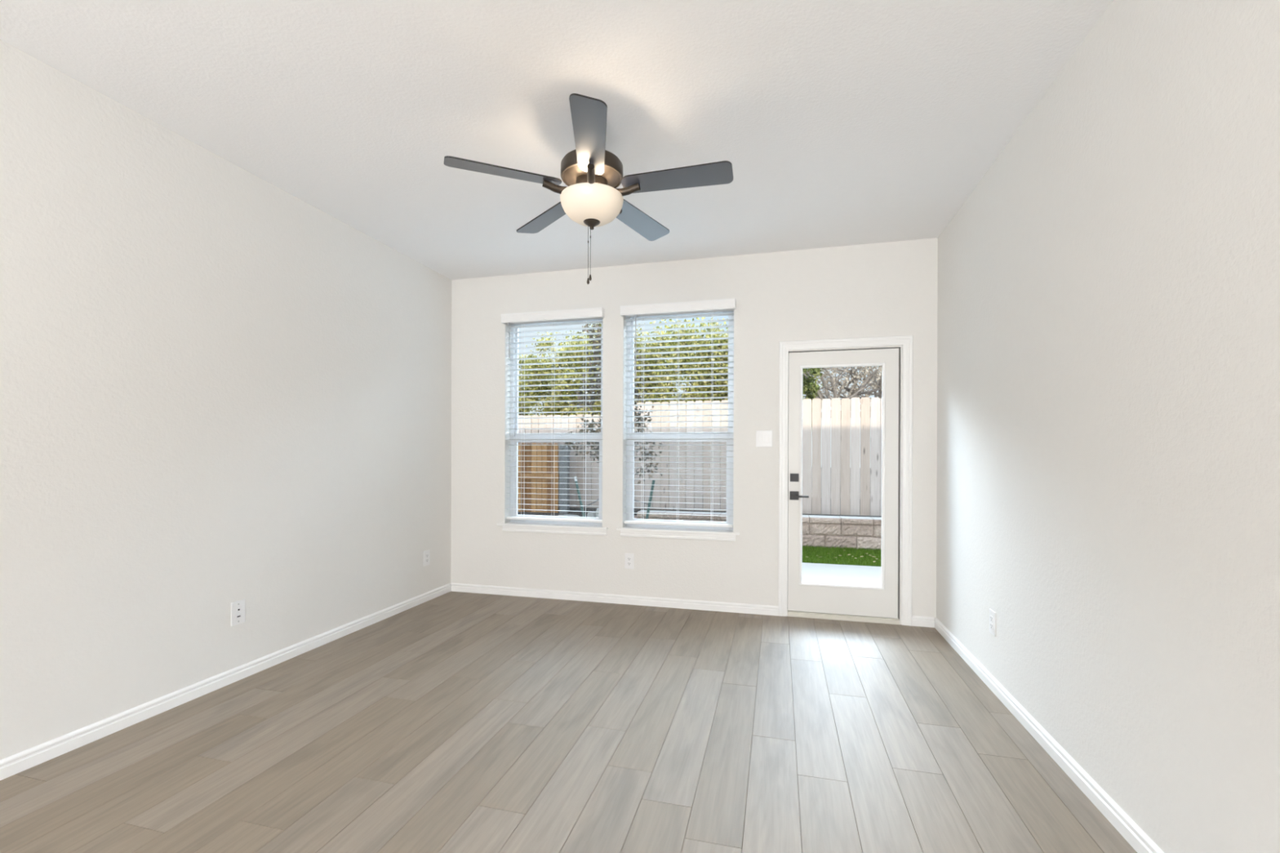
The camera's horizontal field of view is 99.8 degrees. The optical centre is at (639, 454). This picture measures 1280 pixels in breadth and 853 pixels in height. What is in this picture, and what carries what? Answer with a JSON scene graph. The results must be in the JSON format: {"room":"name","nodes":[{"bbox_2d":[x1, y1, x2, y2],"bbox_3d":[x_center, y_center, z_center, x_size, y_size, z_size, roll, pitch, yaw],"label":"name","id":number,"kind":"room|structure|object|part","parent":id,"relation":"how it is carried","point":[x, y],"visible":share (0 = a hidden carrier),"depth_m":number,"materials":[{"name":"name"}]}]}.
{"room":"empty living room","nodes":[
{"label":"empty living room","id":0,"kind":"room"},
{"bbox_2d":[0,39,451,759],"bbox_3d":[-3.112,-0.157,-0.410,0.120,2.820,10.902,0,0,14],"label":"wall","id":1,"kind":"structure","parent":0,"point":[218,389],"depth_m":2.65,"materials":[{"name":"paint"}]},
{"bbox_2d":[0,582,451,780],"bbox_3d":[-3.036,1.197,-0.366,0.014,0.072,10.782,0,0,14],"label":"baseboard","id":2,"kind":"structure","parent":1,"relation":"attached to","point":[16,763],"depth_m":2.65,"materials":[{"name":"white paint"}]},
{"bbox_2d":[231,599,245,626],"bbox_3d":[-2.191,0.864,2.939,0.008,0.127,0.079,0,0,14],"label":"wall plate","id":3,"kind":"object","parent":1,"relation":"attached to","point":[237,608],"visible":1,"depth_m":2.94,"materials":[{"name":"white plastic"}]},
{"bbox_2d":[423,550,429,566],"bbox_3d":[-1.787,0.870,4.515,0.009,0.127,0.079,0,0,14],"label":"wall outlet","id":4,"kind":"object","parent":1,"relation":"attached to","point":[426,553],"visible":1,"depth_m":4.51,"materials":[{"name":"white plastic"}]},
{"bbox_2d":[0,0,1113,279],"bbox_3d":[-1.131,-1.619,-0.918,4.199,0.120,10.902,0,0,14],"label":"ceiling","id":5,"kind":"structure","parent":0,"point":[837,122],"depth_m":2.35,"materials":[{"name":"paint"}]},
{"bbox_2d":[444,93,733,284],"bbox_3d":[-0.181,-1.184,2.546,1.224,0.754,1.282,0,0,14],"label":"ceiling fan","id":6,"kind":"object","parent":5,"relation":"hanging from","point":[592,174],"visible":1,"depth_m":2.45,"materials":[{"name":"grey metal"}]},
{"bbox_3d":[-0.604,-1.260,2.405,0.510,0.035,0.136,0,0,-22],"label":"blade","id":7,"kind":"part","parent":6,"relation":"part of","materials":[{"name":"grey wood"}]},
{"bbox_3d":[-0.488,-1.260,2.867,0.136,0.035,0.510,0,0,-40],"label":"blade","id":8,"kind":"part","parent":6,"relation":"part of","materials":[{"name":"grey wood"}]},
{"bbox_3d":[-0.364,-1.238,2.502,0.177,0.058,0.035,0,0,-22],"label":"blade arm","id":9,"kind":"part","parent":6,"relation":"part of","materials":[{"name":"brown metal"}]},
{"bbox_3d":[-0.245,-0.971,2.557,0.005,0.272,0.005,0,0,14],"label":"pull chain","id":10,"kind":"part","parent":6,"relation":"part of","materials":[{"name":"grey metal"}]},
{"bbox_3d":[-0.200,-1.258,2.153,0.136,0.035,0.510,0,0,-4],"label":"blade","id":11,"kind":"part","parent":6,"relation":"part of","materials":[{"name":"grey wood"}]},
{"bbox_3d":[-0.218,-1.237,2.410,0.035,0.058,0.177,0,0,-4],"label":"blade arm","id":12,"kind":"part","parent":6,"relation":"part of","materials":[{"name":"brown metal"}]},
{"bbox_3d":[-0.228,-1.158,2.557,0.299,0.116,0.299,0,0,14],"label":"lamp shade","id":13,"kind":"part","parent":6,"relation":"part of","materials":[{"name":"white glass"}]},
{"bbox_3d":[-0.086,-1.237,2.521,0.177,0.058,0.035,0,0,14],"label":"blade arm","id":14,"kind":"part","parent":6,"relation":"part of","materials":[{"name":"brown metal"}]},
{"bbox_3d":[-0.013,-1.259,2.900,0.136,0.035,0.510,0,0,32],"label":"blade","id":15,"kind":"part","parent":6,"relation":"part of","materials":[{"name":"grey wood"}]},
{"bbox_3d":[0.165,-1.257,2.459,0.510,0.035,0.136,0,0,14],"label":"blade","id":16,"kind":"part","parent":6,"relation":"part of","materials":[{"name":"grey wood"}]},
{"bbox_2d":[0,591,1137,852],"bbox_3d":[-1.126,1.270,-0.857,3.959,0.060,10.780,0,0,14],"label":"floor","id":17,"kind":"structure","parent":0,"point":[451,722],"depth_m":2.22,"materials":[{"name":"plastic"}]},
{"bbox_2d":[450,237,937,624],"bbox_3d":[-0.371,-0.115,4.592,15.000,3.300,0.150,0,0,14],"label":"wall","id":18,"kind":"structure","parent":0,"point":[890,288],"depth_m":4.30,"materials":[{"name":"paint"}]},
{"bbox_2d":[497,521,607,535],"bbox_3d":[-0.748,0.640,4.647,1.010,0.069,0.128,0,0,14],"label":"window sill","id":19,"kind":"structure","parent":18,"relation":"attached to","point":[575,529],"depth_m":4.60,"materials":[{"name":"white paint"}]},
{"bbox_2d":[510,319,602,525],"bbox_3d":[-0.718,-0.284,4.729,0.899,1.815,0.052,0,0,14],"label":"window","id":20,"kind":"structure","parent":18,"relation":"in","point":[513,470],"depth_m":4.79,"materials":[{"name":"grey plastic"}]},
{"bbox_2d":[500,306,604,522],"bbox_3d":[-0.745,-0.320,4.617,0.922,1.786,0.133,0,0,14],"label":"window blind","id":21,"kind":"object","parent":20,"relation":"attached to","point":[589,313],"visible":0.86,"depth_m":4.63,"materials":[{"name":"white plastic"}]},
{"bbox_3d":[-1.023,-0.295,4.728,0.017,1.724,0.054,0,0,21],"label":"ladder cord","id":22,"kind":"part","parent":21,"relation":"part of","materials":[{"name":"white fabric"}]},
{"bbox_3d":[-0.747,-0.294,4.657,0.017,1.724,0.054,0,0,21],"label":"ladder cord","id":23,"kind":"part","parent":21,"relation":"part of","materials":[{"name":"white fabric"}]},
{"bbox_3d":[-0.740,0.562,4.656,0.887,0.020,0.050,0,0,14],"label":"rail","id":24,"kind":"part","parent":21,"relation":"part of","materials":[{"name":"white plastic"}]},
{"bbox_3d":[-0.466,-0.293,4.585,0.017,1.724,0.054,0,0,21],"label":"ladder cord","id":25,"kind":"part","parent":21,"relation":"part of","materials":[{"name":"white fabric"}]},
{"bbox_3d":[-0.723,0.209,4.720,0.831,0.732,0.022,0,0,14],"label":"sash","id":26,"kind":"part","parent":20,"relation":"part of","materials":[{"name":"grey plastic"}]},
{"bbox_3d":[-0.714,-0.652,4.742,0.831,1.011,0.022,0,0,14],"label":"sash","id":27,"kind":"part","parent":20,"relation":"part of","materials":[{"name":"clear plastic"}]},
{"bbox_2d":[451,582,778,616],"bbox_3d":[-0.315,1.199,4.494,2.846,0.072,0.014,0,0,14],"label":"baseboard","id":28,"kind":"structure","parent":18,"relation":"attached to","point":[465,588],"depth_m":4.45,"materials":[{"name":"white paint"}]},
{"bbox_2d":[624,553,634,568],"bbox_3d":[-0.088,0.881,4.438,0.079,0.127,0.009,0,0,14],"label":"wall outlet","id":29,"kind":"object","parent":18,"relation":"attached to","point":[628,557],"visible":1,"depth_m":4.44,"materials":[{"name":"white plastic"}]},
{"bbox_2d":[616,526,739,541],"bbox_3d":[0.305,0.644,4.377,1.001,0.069,0.128,0,0,14],"label":"window sill","id":30,"kind":"structure","parent":18,"relation":"attached to","point":[632,531],"depth_m":4.33,"materials":[{"name":"white paint"}]},
{"bbox_2d":[626,311,733,530],"bbox_3d":[0.328,-0.280,4.462,0.904,1.815,0.052,0,0,14],"label":"window","id":31,"kind":"structure","parent":18,"relation":"in","point":[629,455],"depth_m":4.46,"materials":[{"name":"grey plastic"}]},
{"bbox_2d":[620,297,735,527],"bbox_3d":[0.300,-0.317,4.349,0.927,1.786,0.133,0,0,14],"label":"window blind","id":32,"kind":"object","parent":31,"relation":"attached to","point":[722,304],"visible":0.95,"depth_m":4.36,"materials":[{"name":"white plastic"}]},
{"bbox_3d":[0.024,-0.292,4.459,0.017,1.724,0.054,0,0,21],"label":"ladder cord","id":33,"kind":"part","parent":32,"relation":"part of","materials":[{"name":"white fabric"}]},
{"bbox_3d":[0.311,-0.291,4.386,0.017,1.724,0.054,0,0,21],"label":"ladder cord","id":34,"kind":"part","parent":32,"relation":"part of","materials":[{"name":"white fabric"}]},
{"bbox_3d":[0.306,0.566,4.388,0.892,0.020,0.050,0,0,14],"label":"rail","id":35,"kind":"part","parent":32,"relation":"part of","materials":[{"name":"white plastic"}]},
{"bbox_3d":[0.578,-0.290,4.317,0.017,1.724,0.054,0,0,21],"label":"ladder cord","id":36,"kind":"part","parent":32,"relation":"part of","materials":[{"name":"white fabric"}]},
{"bbox_3d":[0.323,0.213,4.452,0.836,0.732,0.022,0,0,14],"label":"sash","id":37,"kind":"part","parent":31,"relation":"part of","materials":[{"name":"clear plastic"}]},
{"bbox_3d":[0.332,-0.648,4.474,0.836,1.011,0.022,0,0,14],"label":"sash","id":38,"kind":"part","parent":31,"relation":"part of","materials":[{"name":"clear plastic"}]},
{"bbox_2d":[755,430,772,447],"bbox_3d":[0.961,-0.121,4.168,0.124,0.127,0.010,0,0,14],"label":"light switch","id":39,"kind":"object","parent":18,"relation":"attached to","point":[763,437],"visible":1,"depth_m":4.17,"materials":[{"name":"white plastic"}]},
{"bbox_3d":[0.983,-0.120,4.162,0.033,0.067,0.002,0,0,14],"label":"switch frame","id":40,"kind":"part","parent":39,"relation":"part of","materials":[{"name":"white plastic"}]},
{"bbox_2d":[777,335,912,626],"bbox_3d":[1.535,0.190,4.081,0.936,2.108,0.194,0,0,14],"label":"door","id":41,"kind":"structure","parent":18,"relation":"in","point":[797,598],"depth_m":4.01,"materials":[{"name":"white paint"}]},
{"bbox_3d":[1.181,0.316,4.125,0.066,0.066,0.011,0,0,14],"label":"handle","id":42,"kind":"part","parent":41,"relation":"part of","materials":[{"name":"black metal"}]},
{"bbox_3d":[1.219,0.319,4.087,0.116,0.022,0.047,0,0,14],"label":"lever","id":43,"kind":"part","parent":41,"relation":"part of","materials":[{"name":"black metal"}]},
{"bbox_3d":[1.511,0.161,4.042,0.602,1.675,0.015,0,0,14],"label":"glass frame","id":44,"kind":"part","parent":41,"relation":"part of","materials":[{"name":"clear glass"}]},
{"bbox_2d":[911,615,934,627],"bbox_3d":[2.043,1.208,3.890,0.149,0.072,0.014,0,0,14],"label":"baseboard","id":45,"kind":"structure","parent":18,"relation":"attached to","point":[919,621],"depth_m":3.88,"materials":[{"name":"white paint"}]},
{"bbox_2d":[936,0,1279,852],"bbox_3d":[0.840,-0.142,-1.422,0.120,2.820,10.902,0,0,14],"label":"wall","id":46,"kind":"structure","parent":0,"point":[1108,304],"depth_m":1.70,"materials":[{"name":"paint"}]},
{"bbox_2d":[989,608,995,636],"bbox_3d":[1.865,0.891,2.854,0.009,0.127,0.079,0,0,14],"label":"wall outlet","id":47,"kind":"object","parent":46,"relation":"attached to","point":[992,614],"visible":1,"depth_m":2.84,"materials":[{"name":"white plastic"}]},
{"bbox_2d":[934,617,1164,852],"bbox_3d":[0.785,1.212,-1.345,0.014,0.072,10.782,0,0,14],"label":"baseboard","id":48,"kind":"structure","parent":46,"relation":"attached to","point":[1133,834],"depth_m":2.12,"materials":[{"name":"white paint"}]},
{"label":"outside","id":49,"kind":"structure","parent":0,"visible":0},
{"bbox_2d":[801,562,880,586],"bbox_3d":[-0.045,1.434,5.889,15.000,0.200,2.524,0,0,14],"label":"patio slab","id":50,"kind":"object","parent":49,"point":[836,574],"depth_m":6.02,"materials":[{"name":"concrete"}]},
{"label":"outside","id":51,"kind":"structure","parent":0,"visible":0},
{"bbox_2d":[517,466,881,517],"bbox_3d":[4.934,1.325,23.305,22.000,0.800,32.400,0,0,14],"label":"ground","id":52,"kind":"structure","parent":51,"point":[590,509],"depth_m":9.00,"materials":[{"name":"concrete"}]},
{"bbox_2d":[517,443,559,512],"bbox_3d":[-2.639,0.401,9.316,2.665,1.198,0.059,0,0,14],"label":"panel","id":53,"kind":"object","parent":52,"relation":"on","point":[522,460],"visible":0.34,"depth_m":9.09,"materials":[{"name":"brown wood"}]},
{"bbox_3d":[-2.642,0.370,9.306,2.665,0.090,0.038,0,0,14],"label":"rail","id":54,"kind":"part","parent":53,"relation":"part of","materials":[{"name":"brown wood"}]},
{"bbox_2d":[518,414,600,508],"bbox_3d":[-2.628,0.220,9.818,5.037,1.840,0.123,0,0,14],"label":"picket fence","id":55,"kind":"object","parent":52,"relation":"on","point":[592,478],"visible":0.13,"depth_m":9.37,"materials":[{"name":"brown wood"}]},
{"bbox_2d":[518,330,600,417],"bbox_3d":[-2.254,-1.172,14.369,3.558,4.422,2.654,0,0,18],"label":"leafy tree","id":56,"kind":"object","parent":52,"relation":"on","point":[531,361],"visible":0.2,"depth_m":13.92,"materials":[{"name":"green plant"}]},
{"bbox_2d":[559,444,569,514],"bbox_3d":[-1.262,0.455,9.000,0.150,1.240,0.090,0,0,14],"label":"fence post","id":57,"kind":"object","parent":52,"relation":"on","point":[563,488],"visible":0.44,"depth_m":8.96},
{"bbox_2d":[557,514,579,516],"bbox_3d":[-1.125,1.075,8.599,0.406,0.203,0.250,0,0,14],"label":"rock","id":58,"kind":"object","parent":52,"relation":"on","point":[566,515],"visible":0.2,"depth_m":8.58,"materials":[{"name":"stone"}]},
{"bbox_2d":[573,476,599,516],"bbox_3d":[-0.591,0.818,6.737,0.525,1.074,0.078,0,0,23],"label":"stake","id":59,"kind":"object","parent":52,"relation":"on","point":[575,479],"visible":0.47,"depth_m":6.79,"materials":[{"name":"green metal"}]},
{"bbox_3d":[-0.693,0.845,6.779,0.279,1.020,0.045,0,0,14],"label":"steel post","id":60,"kind":"part","parent":59,"relation":"part of","materials":[{"name":"teal metal"}]},
{"bbox_2d":[586,511,595,517],"bbox_3d":[-0.759,1.043,8.577,0.156,0.234,0.203,0,0,14],"label":"rock","id":61,"kind":"object","parent":52,"relation":"on","point":[591,514],"visible":0.29,"depth_m":8.48,"materials":[{"name":"stone"}]},
{"bbox_2d":[595,507,599,517],"bbox_3d":[-0.541,1.027,8.377,0.250,0.406,0.234,0,0,14],"label":"rock","id":62,"kind":"object","parent":52,"relation":"on","point":[597,508],"visible":0.05,"depth_m":8.29,"materials":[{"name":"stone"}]},
{"bbox_2d":[546,323,676,462],"bbox_3d":[-0.682,-1.205,13.264,3.050,4.478,3.301,0,0,-39],"label":"leafy tree","id":63,"kind":"object","parent":52,"relation":"on","point":[579,348],"visible":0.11,"depth_m":12.73,"materials":[{"name":"green plant"}]},
{"bbox_2d":[562,323,662,484],"bbox_3d":[-0.323,-0.151,6.548,1.183,3.007,1.147,0,0,14],"label":"young tree","id":64,"kind":"object","parent":52,"relation":"on","point":[597,380],"visible":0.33,"depth_m":6.51,"materials":[{"name":"green plant"}]},
{"bbox_2d":[634,480,654,519],"bbox_3d":[-0.061,0.834,6.597,0.492,1.044,0.071,0,0,6],"label":"stake","id":65,"kind":"object","parent":52,"relation":"on","point":[653,481],"visible":0.45,"depth_m":6.56,"materials":[{"name":"green metal"}]},
{"bbox_3d":[0.073,0.834,6.583,0.223,1.044,0.045,0,0,14],"label":"steel post","id":66,"kind":"part","parent":65,"relation":"part of","materials":[{"name":"teal metal"}]},
{"bbox_2d":[634,316,728,482],"bbox_3d":[1.077,-1.149,12.364,3.615,4.358,2.843,0,0,34],"label":"leafy tree","id":67,"kind":"object","parent":52,"relation":"on","point":[692,331],"visible":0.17,"depth_m":11.77,"materials":[{"name":"green plant"}]},
{"bbox_2d":[690,328,817,474],"bbox_3d":[2.565,-1.009,12.162,2.690,4.093,2.782,0,0,-40],"label":"leafy tree","id":68,"kind":"object","parent":52,"relation":"on","point":[717,382],"visible":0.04,"depth_m":11.67,"materials":[{"name":"green plant"}]},
{"bbox_2d":[634,397,881,515],"bbox_3d":[3.186,0.128,8.329,6.960,2.006,0.123,0,0,14],"label":"picket fence","id":69,"kind":"object","parent":52,"relation":"on","point":[846,432],"visible":0.27,"depth_m":8.40,"materials":[{"name":"brown wood"}]},
{"bbox_3d":[3.180,0.641,8.311,6.960,0.090,0.040,0,0,14],"label":"rail","id":70,"kind":"part","parent":69,"relation":"part of","materials":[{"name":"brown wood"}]},
{"bbox_2d":[634,510,881,550],"bbox_3d":[3.536,1.141,7.699,7.797,0.441,0.330,0,0,14],"label":"wall","id":71,"kind":"structure","parent":52,"relation":"on","point":[842,531],"depth_m":7.77,"materials":[{"name":"beige stone"}]},
{"bbox_2d":[802,368,823,431],"bbox_3d":[3.412,-0.722,11.600,1.052,3.522,0.881,0,0,14],"label":"leafy tree","id":72,"kind":"object","parent":52,"relation":"on","point":[811,388],"visible":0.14,"depth_m":11.38,"materials":[{"name":"green plant"}]},
{"bbox_2d":[803,365,881,493],"bbox_3d":[4.547,-1.199,11.579,4.242,4.504,3.743,0,0,14],"label":"bare oak","id":73,"kind":"object","parent":52,"relation":"on","point":[820,395],"visible":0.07,"depth_m":11.46,"materials":[{"name":"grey plant"}]},
{"bbox_2d":[804,365,881,437],"bbox_3d":[5.593,-1.236,12.662,3.282,4.582,4.053,0,0,-38],"label":"bare oak","id":74,"kind":"object","parent":52,"relation":"on","point":[878,394],"visible":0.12,"depth_m":12.32,"materials":[{"name":"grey plant"}]},
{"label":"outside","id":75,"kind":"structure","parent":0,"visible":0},
{"bbox_2d":[802,546,881,566],"bbox_3d":[0.424,1.464,7.720,15.000,0.238,1.255,0,0,14],"label":"turf base","id":76,"kind":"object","parent":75,"point":[805,547],"depth_m":6.99,"materials":[{"name":"green plant"}]},
{"bbox_2d":[802,545,881,566],"bbox_3d":[2.700,1.324,7.117,2.158,0.094,1.249,0,0,14],"label":"grass","id":77,"kind":"structure","parent":76,"relation":"on","point":[848,559],"depth_m":7.05,"materials":[{"name":"green plant"}]}
]}

